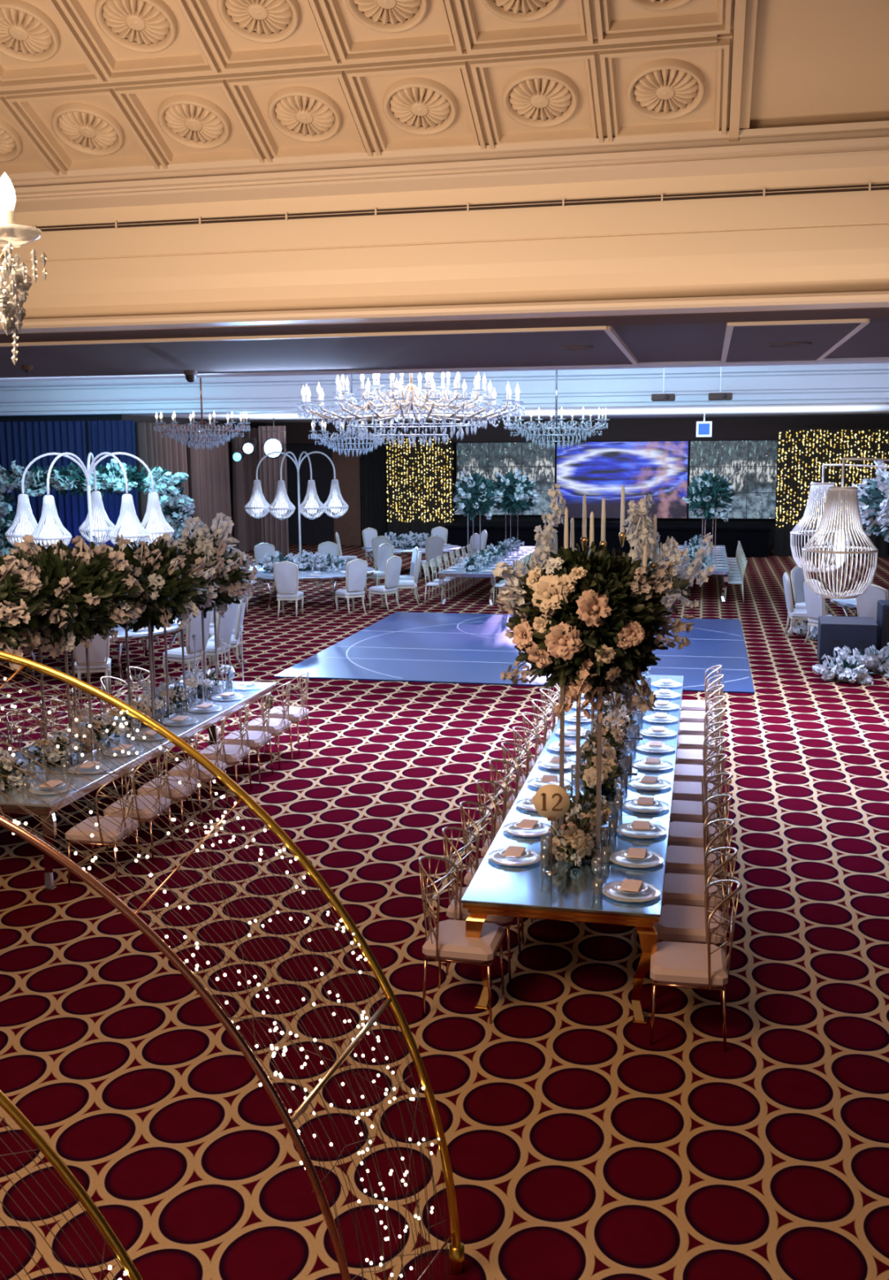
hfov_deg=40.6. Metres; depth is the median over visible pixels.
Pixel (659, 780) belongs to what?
dinner plate
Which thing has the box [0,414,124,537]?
wall
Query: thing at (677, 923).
wire chair
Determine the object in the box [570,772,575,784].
tumbler
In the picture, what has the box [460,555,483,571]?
flowers
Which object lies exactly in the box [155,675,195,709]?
flowers
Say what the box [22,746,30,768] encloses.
wine glass
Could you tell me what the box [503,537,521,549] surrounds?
flowers
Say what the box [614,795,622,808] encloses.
tumbler
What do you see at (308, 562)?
flowers
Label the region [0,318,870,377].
ceiling panels
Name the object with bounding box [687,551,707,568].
flowers
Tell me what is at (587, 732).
wine glass
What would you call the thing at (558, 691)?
wire chair
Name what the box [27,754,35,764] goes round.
tumbler
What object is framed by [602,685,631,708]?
flowers
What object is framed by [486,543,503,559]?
flowers
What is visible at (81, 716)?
bud vase
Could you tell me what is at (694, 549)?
flowers
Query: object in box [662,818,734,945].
wire chair
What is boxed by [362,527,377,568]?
chair
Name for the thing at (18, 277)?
crystal chandelier
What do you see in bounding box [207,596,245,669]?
chair
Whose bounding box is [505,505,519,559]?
stand
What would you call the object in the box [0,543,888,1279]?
floor
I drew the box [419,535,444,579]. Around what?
chair
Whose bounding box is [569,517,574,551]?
taper candle
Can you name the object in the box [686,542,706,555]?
flowers
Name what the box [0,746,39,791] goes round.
flowers
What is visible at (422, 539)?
flowers
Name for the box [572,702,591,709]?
charger plate
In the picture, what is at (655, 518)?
taper candle
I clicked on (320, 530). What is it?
wall
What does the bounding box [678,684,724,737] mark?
wire chair
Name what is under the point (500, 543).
flowers
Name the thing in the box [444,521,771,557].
stage platform
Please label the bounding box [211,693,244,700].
charger plate
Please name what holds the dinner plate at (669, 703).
on the charger plate at (673, 706)
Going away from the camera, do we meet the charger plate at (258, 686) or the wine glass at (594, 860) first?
the wine glass at (594, 860)
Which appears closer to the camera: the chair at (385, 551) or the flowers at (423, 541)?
the chair at (385, 551)
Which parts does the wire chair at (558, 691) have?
seat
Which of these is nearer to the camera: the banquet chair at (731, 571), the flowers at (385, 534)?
the banquet chair at (731, 571)
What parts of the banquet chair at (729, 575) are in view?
seat, backrest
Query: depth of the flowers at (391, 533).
36.59 m
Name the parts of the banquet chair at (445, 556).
backrest, leg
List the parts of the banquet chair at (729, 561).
seat, backrest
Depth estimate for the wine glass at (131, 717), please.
12.21 m
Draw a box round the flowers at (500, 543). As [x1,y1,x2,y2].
[497,539,511,554]
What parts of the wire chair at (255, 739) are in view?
seat, frame, leg, seat frame, leg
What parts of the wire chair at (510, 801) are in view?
seat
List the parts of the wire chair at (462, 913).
leg, frame, seat, seat frame, leg, leg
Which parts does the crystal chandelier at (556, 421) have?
arm, arm, stem, arm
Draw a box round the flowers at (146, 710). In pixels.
[115,690,157,728]
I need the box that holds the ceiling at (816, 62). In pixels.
[728,0,888,128]
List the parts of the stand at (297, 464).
arm, arm, arm, arm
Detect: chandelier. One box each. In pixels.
[0,172,47,364]
[152,377,250,449]
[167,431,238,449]
[297,372,524,448]
[309,374,395,456]
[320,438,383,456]
[503,369,609,449]
[790,465,852,573]
[801,458,879,599]
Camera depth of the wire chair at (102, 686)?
14.36 m
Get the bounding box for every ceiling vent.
[561,345,592,350]
[766,341,812,347]
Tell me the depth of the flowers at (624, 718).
11.98 m
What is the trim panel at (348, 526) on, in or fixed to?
attached to the wall at (320, 530)
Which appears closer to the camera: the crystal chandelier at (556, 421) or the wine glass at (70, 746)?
the wine glass at (70, 746)
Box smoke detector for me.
[21,364,32,373]
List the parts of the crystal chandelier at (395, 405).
bulb, bulb, bulb, bulb, bulb, bulb, bulb, bulb, bulb, bulb, bulb, arm, arm, arm, bulb, arm, bulb, arm, stem, bulb, arm, bulb, arm, bulb, arm, arm, bulb, arm, bulb, bulb, bulb, bulb, bulb, bulb, bulb, bulb, bulb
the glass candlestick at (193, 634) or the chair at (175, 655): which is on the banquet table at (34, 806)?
the glass candlestick at (193, 634)
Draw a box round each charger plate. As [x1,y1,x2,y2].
[16,759,28,767]
[26,744,41,752]
[27,782,74,794]
[67,763,111,773]
[97,716,120,722]
[102,746,143,755]
[129,627,147,631]
[133,733,165,740]
[162,717,198,725]
[168,683,188,687]
[187,705,222,712]
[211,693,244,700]
[231,684,263,689]
[488,848,540,865]
[502,821,551,836]
[515,798,536,811]
[527,777,571,787]
[537,759,575,768]
[546,742,582,751]
[554,728,591,736]
[564,714,591,721]
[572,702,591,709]
[602,880,661,902]
[609,849,664,867]
[616,822,667,838]
[622,799,670,812]
[627,778,671,790]
[632,760,674,769]
[635,743,675,752]
[640,728,677,736]
[643,715,678,722]
[651,681,682,687]
[652,703,679,709]
[653,691,681,697]
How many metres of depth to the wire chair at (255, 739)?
13.24 m
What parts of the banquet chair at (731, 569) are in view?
seat, backrest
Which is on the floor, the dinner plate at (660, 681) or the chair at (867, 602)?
the chair at (867, 602)
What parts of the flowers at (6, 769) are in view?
flower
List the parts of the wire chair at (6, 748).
frame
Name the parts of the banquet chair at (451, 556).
backrest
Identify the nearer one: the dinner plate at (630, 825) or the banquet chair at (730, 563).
the dinner plate at (630, 825)
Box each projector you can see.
[651,367,675,401]
[708,366,732,400]
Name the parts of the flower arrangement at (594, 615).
flower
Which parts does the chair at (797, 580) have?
frame, backrest, seat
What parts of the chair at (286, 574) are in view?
leg, leg, backrest, frame, seat, seat rail, leg, leg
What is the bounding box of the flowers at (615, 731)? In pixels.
[591,719,628,751]
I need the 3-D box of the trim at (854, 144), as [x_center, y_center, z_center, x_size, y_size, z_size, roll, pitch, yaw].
[-5.144,-4.168,11.323,33.000,0.340,0.220,2,9,12]
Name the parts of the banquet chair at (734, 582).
seat, leg, backrest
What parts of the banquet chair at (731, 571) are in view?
seat, backrest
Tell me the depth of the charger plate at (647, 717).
12.75 m
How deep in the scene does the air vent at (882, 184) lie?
10.31 m
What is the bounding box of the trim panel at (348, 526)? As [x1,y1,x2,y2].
[332,444,362,545]
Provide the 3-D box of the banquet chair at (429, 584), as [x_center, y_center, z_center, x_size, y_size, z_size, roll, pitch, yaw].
[-0.252,-1.377,28.885,0.506,0.984,0.420,2,9,12]
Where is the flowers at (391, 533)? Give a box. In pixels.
[388,531,406,539]
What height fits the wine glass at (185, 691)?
0.200 m
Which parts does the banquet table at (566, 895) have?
leg, leg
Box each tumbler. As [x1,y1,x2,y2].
[20,778,29,791]
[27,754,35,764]
[60,760,68,771]
[95,742,102,753]
[127,727,134,737]
[155,714,162,723]
[182,701,187,711]
[205,690,211,699]
[226,680,232,688]
[541,843,550,857]
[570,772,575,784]
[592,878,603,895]
[600,846,610,862]
[608,818,617,833]
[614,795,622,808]
[620,773,628,786]
[625,755,632,766]
[629,738,636,750]
[633,724,639,733]
[637,711,643,720]
[645,677,651,685]
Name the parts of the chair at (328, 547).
backrest, frame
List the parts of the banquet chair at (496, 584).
leg, seat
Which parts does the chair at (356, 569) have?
leg, leg, seat, seat rail, leg, frame, backrest, leg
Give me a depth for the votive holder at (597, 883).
7.72 m
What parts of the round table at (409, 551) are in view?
leg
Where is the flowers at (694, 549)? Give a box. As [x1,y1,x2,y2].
[687,546,708,561]
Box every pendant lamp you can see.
[4,493,42,548]
[30,494,71,548]
[78,490,115,544]
[108,493,149,545]
[137,491,173,546]
[244,479,270,519]
[268,480,295,519]
[298,479,325,519]
[323,479,348,518]
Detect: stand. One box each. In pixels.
[21,452,154,541]
[35,627,96,765]
[118,620,175,727]
[181,605,222,698]
[255,451,335,568]
[467,513,480,557]
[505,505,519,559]
[548,673,613,862]
[580,692,618,737]
[701,508,716,564]
[822,457,888,468]
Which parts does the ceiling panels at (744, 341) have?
soffit panel, panel trim, soffit panel, panel trim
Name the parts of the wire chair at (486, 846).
seat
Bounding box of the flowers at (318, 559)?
[315,551,333,568]
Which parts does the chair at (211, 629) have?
seat, backrest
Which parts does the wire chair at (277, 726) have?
seat, frame, leg, seat frame, leg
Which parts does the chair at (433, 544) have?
seat, frame, backrest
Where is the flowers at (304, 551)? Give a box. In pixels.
[294,549,318,564]
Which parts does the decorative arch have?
rail, rail, rail, rail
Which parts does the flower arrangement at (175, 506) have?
frame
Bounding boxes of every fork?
[613,903,644,906]
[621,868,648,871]
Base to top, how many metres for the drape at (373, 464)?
3.900 m
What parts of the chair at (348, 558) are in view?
frame, backrest, seat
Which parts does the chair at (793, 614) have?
leg, backrest, frame, leg, seat, seat rail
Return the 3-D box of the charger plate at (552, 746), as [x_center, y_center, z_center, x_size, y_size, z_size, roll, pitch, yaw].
[1.171,1.035,11.554,0.385,0.022,0.385,2,9,15]
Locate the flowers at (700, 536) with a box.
[688,533,707,544]
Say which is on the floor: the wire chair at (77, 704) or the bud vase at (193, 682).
the wire chair at (77, 704)
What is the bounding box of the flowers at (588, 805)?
[564,789,613,827]
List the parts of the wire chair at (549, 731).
seat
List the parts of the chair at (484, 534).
backrest, frame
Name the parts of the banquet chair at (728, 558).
seat, backrest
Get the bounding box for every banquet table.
[0,680,276,891]
[437,546,534,605]
[460,674,684,1025]
[665,545,729,602]
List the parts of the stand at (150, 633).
plate, plate, plate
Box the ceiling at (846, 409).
[0,403,888,422]
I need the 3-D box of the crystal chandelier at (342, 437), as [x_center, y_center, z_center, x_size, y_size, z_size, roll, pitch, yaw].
[-2.385,-6.014,31.162,2.252,2.530,2.225,-6,11,-32]
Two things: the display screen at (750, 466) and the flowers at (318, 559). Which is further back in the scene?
the display screen at (750, 466)
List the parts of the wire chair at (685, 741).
seat, frame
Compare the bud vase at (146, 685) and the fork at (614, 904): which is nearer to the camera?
the fork at (614, 904)
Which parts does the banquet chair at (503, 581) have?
seat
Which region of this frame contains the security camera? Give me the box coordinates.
[183,370,197,382]
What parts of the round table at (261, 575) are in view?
leg, leg, leg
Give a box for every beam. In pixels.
[0,165,888,319]
[0,363,888,415]
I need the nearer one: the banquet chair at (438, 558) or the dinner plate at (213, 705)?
the dinner plate at (213, 705)
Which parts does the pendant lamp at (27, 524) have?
glow bulb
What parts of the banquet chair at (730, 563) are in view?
seat, backrest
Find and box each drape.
[134,422,190,540]
[186,425,232,545]
[231,426,262,551]
[258,426,288,555]
[360,443,387,545]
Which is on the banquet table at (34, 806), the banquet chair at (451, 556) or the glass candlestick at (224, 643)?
the glass candlestick at (224, 643)
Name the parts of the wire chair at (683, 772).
seat, frame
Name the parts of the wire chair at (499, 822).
seat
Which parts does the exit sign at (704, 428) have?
panel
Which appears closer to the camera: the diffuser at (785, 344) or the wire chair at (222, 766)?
the wire chair at (222, 766)
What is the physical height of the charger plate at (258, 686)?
0.022 m
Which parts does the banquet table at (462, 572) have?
leg, leg, leg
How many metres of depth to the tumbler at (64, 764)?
10.83 m
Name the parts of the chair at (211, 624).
leg, seat, backrest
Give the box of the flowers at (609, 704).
[602,692,638,719]
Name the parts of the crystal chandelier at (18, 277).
arm, bulb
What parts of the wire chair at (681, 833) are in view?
seat, frame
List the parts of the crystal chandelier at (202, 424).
arm, arm, arm, arm, arm, stem, arm, arm, arm, arm, arm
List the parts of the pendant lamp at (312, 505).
glow bulb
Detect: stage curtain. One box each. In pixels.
[0,421,89,551]
[87,420,139,546]
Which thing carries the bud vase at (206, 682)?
on the banquet table at (34, 806)
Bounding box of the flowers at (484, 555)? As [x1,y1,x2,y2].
[473,548,494,564]
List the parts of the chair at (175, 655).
leg, seat, seat rail, leg, frame, backrest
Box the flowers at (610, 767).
[574,747,622,791]
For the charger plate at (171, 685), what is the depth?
14.78 m
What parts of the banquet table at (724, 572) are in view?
leg, leg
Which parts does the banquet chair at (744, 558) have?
seat, backrest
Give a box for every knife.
[495,866,525,870]
[510,837,538,840]
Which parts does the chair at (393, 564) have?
leg, leg, seat rail, seat, leg, frame, backrest, leg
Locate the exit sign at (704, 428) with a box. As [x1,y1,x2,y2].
[696,411,711,436]
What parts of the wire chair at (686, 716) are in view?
seat, frame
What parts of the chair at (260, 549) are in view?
frame, backrest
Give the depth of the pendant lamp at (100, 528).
21.02 m
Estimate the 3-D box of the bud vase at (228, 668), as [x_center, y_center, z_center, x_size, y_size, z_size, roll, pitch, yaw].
[-2.586,0.465,14.314,0.179,0.345,0.175,2,9,12]
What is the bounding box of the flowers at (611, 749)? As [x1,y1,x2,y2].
[580,733,625,764]
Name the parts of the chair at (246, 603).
leg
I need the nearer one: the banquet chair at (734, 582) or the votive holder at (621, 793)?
the votive holder at (621, 793)
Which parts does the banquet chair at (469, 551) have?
backrest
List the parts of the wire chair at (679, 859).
seat, frame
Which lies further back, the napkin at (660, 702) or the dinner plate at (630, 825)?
the napkin at (660, 702)
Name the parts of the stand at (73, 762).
plate, plate, plate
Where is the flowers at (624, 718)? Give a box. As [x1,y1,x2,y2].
[589,704,636,741]
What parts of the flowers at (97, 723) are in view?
flower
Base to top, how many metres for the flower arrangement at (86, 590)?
1.112 m
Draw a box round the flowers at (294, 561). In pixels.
[269,555,303,569]
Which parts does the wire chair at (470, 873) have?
seat, frame, leg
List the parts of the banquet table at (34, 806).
leg, leg, leg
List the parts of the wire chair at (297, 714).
seat, frame, leg, seat frame, leg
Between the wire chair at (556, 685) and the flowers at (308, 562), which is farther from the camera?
the flowers at (308, 562)
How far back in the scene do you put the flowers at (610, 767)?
10.14 m
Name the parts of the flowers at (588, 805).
flower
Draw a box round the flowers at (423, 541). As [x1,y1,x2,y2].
[419,534,442,546]
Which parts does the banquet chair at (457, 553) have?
backrest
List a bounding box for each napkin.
[39,779,62,787]
[77,760,100,768]
[111,744,133,750]
[142,729,156,734]
[171,715,189,720]
[195,702,213,707]
[218,691,235,696]
[240,681,255,685]
[503,845,525,857]
[516,818,538,828]
[541,774,557,782]
[550,755,566,763]
[557,739,574,746]
[566,724,576,730]
[573,711,584,716]
[619,879,643,892]
[626,847,647,858]
[633,820,650,830]
[637,796,654,804]
[640,775,658,783]
[644,757,660,764]
[648,740,662,746]
[651,725,664,731]
[653,712,666,717]
[656,700,668,705]
[658,688,670,693]
[660,679,672,683]
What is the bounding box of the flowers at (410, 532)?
[404,531,422,537]
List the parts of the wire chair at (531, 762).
seat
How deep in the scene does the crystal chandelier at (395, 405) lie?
21.72 m
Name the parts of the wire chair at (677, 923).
seat, seat frame, frame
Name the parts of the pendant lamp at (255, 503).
glow bulb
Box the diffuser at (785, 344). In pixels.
[774,344,804,346]
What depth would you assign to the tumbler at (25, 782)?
10.21 m
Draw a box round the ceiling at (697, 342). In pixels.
[611,318,888,362]
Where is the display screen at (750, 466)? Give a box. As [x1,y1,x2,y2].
[688,440,777,519]
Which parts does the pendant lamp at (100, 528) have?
glow bulb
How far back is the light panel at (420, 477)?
45.24 m
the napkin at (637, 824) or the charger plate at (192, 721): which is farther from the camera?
the charger plate at (192, 721)
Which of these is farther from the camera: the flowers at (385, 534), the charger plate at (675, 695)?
the flowers at (385, 534)
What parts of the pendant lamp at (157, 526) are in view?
glow bulb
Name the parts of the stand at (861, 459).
arm, arm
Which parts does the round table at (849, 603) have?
leg, leg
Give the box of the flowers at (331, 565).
[315,554,346,571]
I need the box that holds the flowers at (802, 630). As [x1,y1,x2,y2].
[787,613,832,639]
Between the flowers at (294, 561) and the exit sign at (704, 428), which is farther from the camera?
the exit sign at (704, 428)
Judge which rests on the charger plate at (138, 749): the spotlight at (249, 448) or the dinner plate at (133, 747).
the dinner plate at (133, 747)
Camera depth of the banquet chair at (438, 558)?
30.29 m
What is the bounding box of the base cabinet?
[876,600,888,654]
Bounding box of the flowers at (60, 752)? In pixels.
[33,727,79,765]
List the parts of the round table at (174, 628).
leg, leg, leg, leg, leg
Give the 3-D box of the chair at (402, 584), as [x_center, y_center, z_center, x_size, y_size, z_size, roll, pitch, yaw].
[-0.870,-1.531,29.033,0.643,1.260,0.566,0,9,4]
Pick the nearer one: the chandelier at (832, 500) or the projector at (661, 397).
the chandelier at (832, 500)
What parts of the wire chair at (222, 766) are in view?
seat, frame, leg, seat frame, leg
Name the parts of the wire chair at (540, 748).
seat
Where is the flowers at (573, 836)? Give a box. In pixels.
[541,804,604,866]
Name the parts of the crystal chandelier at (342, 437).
arm, arm, arm, stem, arm, arm, arm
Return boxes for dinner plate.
[37,782,65,789]
[75,762,102,768]
[110,745,135,751]
[141,730,159,736]
[168,716,191,721]
[194,704,215,708]
[217,693,237,697]
[238,682,257,686]
[498,847,531,857]
[512,820,542,830]
[524,796,533,804]
[536,776,559,783]
[546,757,571,764]
[554,741,576,747]
[564,726,584,732]
[568,712,586,718]
[613,880,648,893]
[620,848,653,860]
[626,822,657,831]
[631,798,660,806]
[635,777,662,784]
[640,758,665,765]
[643,742,667,747]
[646,727,669,733]
[649,713,671,718]
[653,701,673,706]
[654,689,674,694]
[657,680,675,684]
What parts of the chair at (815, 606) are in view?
leg, seat rail, backrest, frame, seat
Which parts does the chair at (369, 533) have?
frame, backrest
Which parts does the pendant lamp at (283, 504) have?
glow bulb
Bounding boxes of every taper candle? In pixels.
[553,533,557,554]
[564,506,568,548]
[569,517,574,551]
[580,494,587,551]
[589,511,594,546]
[599,497,606,548]
[618,485,626,547]
[642,544,647,573]
[650,514,657,568]
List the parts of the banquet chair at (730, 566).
seat, backrest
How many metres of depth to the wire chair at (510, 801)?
10.86 m
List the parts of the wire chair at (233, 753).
seat, frame, leg, seat frame, leg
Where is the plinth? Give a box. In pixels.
[817,615,878,663]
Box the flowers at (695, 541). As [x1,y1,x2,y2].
[688,537,704,549]
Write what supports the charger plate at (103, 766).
on the banquet table at (34, 806)
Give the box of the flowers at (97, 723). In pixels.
[71,708,128,746]
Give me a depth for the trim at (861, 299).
10.44 m
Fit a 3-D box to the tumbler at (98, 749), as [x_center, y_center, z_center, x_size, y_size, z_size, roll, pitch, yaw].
[-3.294,1.038,11.485,0.068,0.100,0.068,2,9,12]
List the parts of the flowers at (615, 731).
flower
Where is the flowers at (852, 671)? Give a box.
[812,646,874,684]
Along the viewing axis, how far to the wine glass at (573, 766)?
10.16 m
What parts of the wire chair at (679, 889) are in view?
seat, frame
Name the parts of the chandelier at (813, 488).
glow bulb, hanging rod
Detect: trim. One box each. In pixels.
[0,120,888,213]
[0,290,888,333]
[0,306,888,342]
[0,356,888,382]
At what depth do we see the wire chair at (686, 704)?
14.75 m
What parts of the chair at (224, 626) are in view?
seat rail, seat, leg, backrest, frame, leg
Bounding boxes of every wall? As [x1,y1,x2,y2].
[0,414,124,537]
[124,414,265,547]
[265,415,888,444]
[286,439,888,550]
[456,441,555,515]
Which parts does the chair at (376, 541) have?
backrest, frame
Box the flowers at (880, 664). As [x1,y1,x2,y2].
[842,642,888,677]
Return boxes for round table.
[4,617,186,683]
[246,564,374,608]
[361,544,461,575]
[829,589,888,617]
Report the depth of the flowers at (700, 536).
35.34 m
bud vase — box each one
[33,738,53,769]
[71,708,88,761]
[108,707,124,737]
[129,700,146,733]
[137,673,151,707]
[148,697,164,717]
[184,677,199,707]
[186,658,199,696]
[199,678,213,699]
[219,664,234,692]
[221,669,235,677]
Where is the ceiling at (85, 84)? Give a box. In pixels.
[0,0,757,175]
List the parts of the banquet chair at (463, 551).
backrest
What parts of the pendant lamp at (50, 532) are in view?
glow bulb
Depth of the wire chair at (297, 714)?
14.52 m
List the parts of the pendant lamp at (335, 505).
glow bulb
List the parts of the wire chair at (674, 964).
leg, seat, seat frame, leg, frame, leg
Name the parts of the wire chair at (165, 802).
leg, seat, frame, leg, seat frame, leg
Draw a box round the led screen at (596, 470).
[555,440,688,518]
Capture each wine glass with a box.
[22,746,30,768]
[26,763,35,778]
[64,745,73,766]
[99,729,107,750]
[130,715,137,734]
[160,702,166,720]
[183,690,191,707]
[208,680,214,696]
[540,835,551,864]
[564,785,573,799]
[570,764,575,787]
[580,746,586,759]
[585,730,593,740]
[591,857,603,878]
[600,826,608,846]
[606,800,615,826]
[613,778,623,795]
[617,759,626,773]
[623,741,631,755]
[627,725,635,737]
[631,711,639,723]
[644,667,650,677]
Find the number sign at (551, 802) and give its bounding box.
[533,783,569,875]
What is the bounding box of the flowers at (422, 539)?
[417,532,432,546]
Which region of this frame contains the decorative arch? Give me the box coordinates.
[0,650,464,1279]
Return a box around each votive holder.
[540,850,549,864]
[610,808,618,820]
[616,788,623,795]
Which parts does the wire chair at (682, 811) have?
seat, frame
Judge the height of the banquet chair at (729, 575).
0.984 m
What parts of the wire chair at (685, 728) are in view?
seat, frame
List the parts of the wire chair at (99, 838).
leg, leg, seat, seat frame, frame, leg, leg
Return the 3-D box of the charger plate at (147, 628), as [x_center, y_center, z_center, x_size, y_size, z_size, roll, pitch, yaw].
[-4.913,-0.161,19.522,0.385,0.022,0.385,6,11,36]
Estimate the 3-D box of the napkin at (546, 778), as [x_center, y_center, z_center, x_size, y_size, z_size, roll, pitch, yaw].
[0.899,1.186,10.301,0.124,0.012,0.190,1,9,10]
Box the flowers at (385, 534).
[382,532,399,545]
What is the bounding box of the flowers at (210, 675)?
[179,667,226,693]
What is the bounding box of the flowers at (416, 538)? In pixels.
[404,532,422,546]
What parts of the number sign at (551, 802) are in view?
post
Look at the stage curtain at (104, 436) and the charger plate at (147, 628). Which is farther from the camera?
the stage curtain at (104, 436)
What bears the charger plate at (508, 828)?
on the banquet table at (566, 895)
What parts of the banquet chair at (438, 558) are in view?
backrest, seat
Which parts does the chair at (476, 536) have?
backrest, frame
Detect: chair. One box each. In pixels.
[0,731,36,834]
[5,711,42,755]
[40,698,73,738]
[65,768,141,891]
[71,688,102,723]
[73,633,111,697]
[99,675,127,714]
[103,749,173,864]
[124,637,159,649]
[125,666,151,700]
[137,733,203,841]
[162,610,211,683]
[167,717,228,820]
[177,607,217,647]
[190,602,235,678]
[196,704,252,801]
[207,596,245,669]
[208,603,239,661]
[219,692,273,784]
[241,680,293,768]
[244,595,248,613]
[253,542,275,592]
[263,671,310,755]
[273,560,303,617]
[315,541,338,590]
[335,532,357,562]
[335,558,368,614]
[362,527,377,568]
[364,542,394,591]
[368,555,401,610]
[371,535,390,579]
[392,546,419,597]
[395,550,422,603]
[418,855,505,1024]
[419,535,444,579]
[422,561,445,604]
[429,558,452,599]
[431,526,448,555]
[436,555,458,596]
[442,826,520,981]
[443,553,464,592]
[448,551,470,589]
[453,533,479,564]
[455,548,473,586]
[459,800,533,944]
[461,546,480,582]
[464,529,487,555]
[466,544,485,580]
[471,542,476,555]
[475,779,506,857]
[488,759,518,832]
[493,562,515,604]
[498,560,520,590]
[501,742,528,809]
[503,556,525,579]
[512,726,537,790]
[521,711,546,772]
[524,554,529,568]
[528,551,533,564]
[531,699,554,755]
[539,688,559,741]
[546,678,565,727]
[555,683,568,715]
[649,879,741,1051]
[653,846,737,982]
[662,794,732,904]
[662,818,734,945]
[667,773,732,879]
[670,754,727,824]
[671,736,727,824]
[674,721,725,785]
[675,707,725,767]
[676,695,725,786]
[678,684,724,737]
[680,665,722,712]
[680,674,724,724]
[722,546,742,584]
[722,549,743,586]
[723,551,744,587]
[724,554,745,594]
[724,556,746,598]
[724,560,746,602]
[727,540,740,559]
[728,542,741,562]
[728,544,742,565]
[782,572,808,638]
[791,565,828,625]
[803,578,831,644]
[856,584,888,622]
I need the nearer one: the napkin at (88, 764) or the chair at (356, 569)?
the napkin at (88, 764)
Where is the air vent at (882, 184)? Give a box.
[33,182,888,231]
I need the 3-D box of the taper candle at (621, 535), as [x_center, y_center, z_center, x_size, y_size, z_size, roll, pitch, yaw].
[1.844,-1.277,12.445,0.075,0.640,0.071,2,9,12]
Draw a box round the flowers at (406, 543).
[390,534,415,549]
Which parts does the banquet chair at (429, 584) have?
backrest, seat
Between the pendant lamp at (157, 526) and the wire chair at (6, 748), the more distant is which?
the pendant lamp at (157, 526)
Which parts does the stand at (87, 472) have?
arm, arm, arm, arm, arm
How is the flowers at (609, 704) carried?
on the banquet table at (566, 895)
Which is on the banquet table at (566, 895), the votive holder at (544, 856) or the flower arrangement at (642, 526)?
the votive holder at (544, 856)
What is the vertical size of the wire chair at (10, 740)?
0.988 m
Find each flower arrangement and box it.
[0,457,195,555]
[0,533,143,658]
[0,554,49,670]
[93,533,219,632]
[168,511,246,560]
[176,533,258,618]
[452,469,503,520]
[492,469,539,516]
[492,541,694,723]
[497,483,716,617]
[681,469,736,521]
[848,460,888,542]
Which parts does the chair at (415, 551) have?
seat, backrest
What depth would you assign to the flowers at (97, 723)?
11.93 m
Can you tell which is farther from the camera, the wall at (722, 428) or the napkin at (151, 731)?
the wall at (722, 428)
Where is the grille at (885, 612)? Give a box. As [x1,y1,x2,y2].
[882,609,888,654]
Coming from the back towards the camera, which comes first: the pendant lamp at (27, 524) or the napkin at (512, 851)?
the pendant lamp at (27, 524)
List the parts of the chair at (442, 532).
backrest, frame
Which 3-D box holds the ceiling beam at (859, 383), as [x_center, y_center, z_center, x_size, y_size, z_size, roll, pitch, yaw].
[-0.624,-6.817,32.170,33.000,1.280,0.450,2,9,12]
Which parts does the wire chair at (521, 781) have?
seat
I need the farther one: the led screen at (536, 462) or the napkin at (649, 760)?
the led screen at (536, 462)
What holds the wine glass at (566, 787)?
on the banquet table at (566, 895)
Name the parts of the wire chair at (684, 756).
seat, frame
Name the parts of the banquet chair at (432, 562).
backrest, seat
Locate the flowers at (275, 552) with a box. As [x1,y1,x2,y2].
[271,551,295,561]
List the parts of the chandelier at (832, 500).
glow bulb, hanging rod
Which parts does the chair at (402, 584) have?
seat, seat rail, leg, frame, leg, backrest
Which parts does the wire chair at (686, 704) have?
seat, frame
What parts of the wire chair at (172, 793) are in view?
leg, seat, frame, leg, seat frame, leg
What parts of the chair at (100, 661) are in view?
leg, backrest, frame, seat, seat rail, leg, leg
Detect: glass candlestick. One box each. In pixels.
[191,634,197,700]
[199,649,205,703]
[219,639,223,693]
[222,643,226,689]
[239,626,244,682]
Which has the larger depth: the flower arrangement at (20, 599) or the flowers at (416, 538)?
the flowers at (416, 538)
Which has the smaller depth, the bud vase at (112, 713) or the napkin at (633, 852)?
the napkin at (633, 852)
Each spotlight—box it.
[232,417,244,462]
[242,417,256,454]
[262,417,285,458]
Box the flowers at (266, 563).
[257,552,282,572]
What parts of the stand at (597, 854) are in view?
plate, plate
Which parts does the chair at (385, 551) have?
seat rail, seat, backrest, frame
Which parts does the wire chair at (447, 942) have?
leg, frame, leg, seat, seat frame, leg, leg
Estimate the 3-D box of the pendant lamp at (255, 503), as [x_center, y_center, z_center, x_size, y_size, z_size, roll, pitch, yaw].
[-4.527,-3.412,29.119,0.645,0.950,0.646,0,9,0]
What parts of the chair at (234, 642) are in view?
leg, seat, seat rail, leg, frame, backrest, leg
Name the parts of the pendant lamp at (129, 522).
glow bulb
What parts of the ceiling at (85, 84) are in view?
panel, panel, panel, panel, panel, panel, panel, rail, panel, panel, panel, panel, panel, panel, frame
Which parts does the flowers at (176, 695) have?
flower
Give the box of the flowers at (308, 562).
[295,552,317,569]
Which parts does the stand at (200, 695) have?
plate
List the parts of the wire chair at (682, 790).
seat, frame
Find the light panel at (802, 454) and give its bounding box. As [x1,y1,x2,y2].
[773,428,888,557]
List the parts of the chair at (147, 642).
leg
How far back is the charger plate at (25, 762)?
11.14 m
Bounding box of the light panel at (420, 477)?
[386,437,453,537]
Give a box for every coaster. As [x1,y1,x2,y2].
[620,765,638,774]
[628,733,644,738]

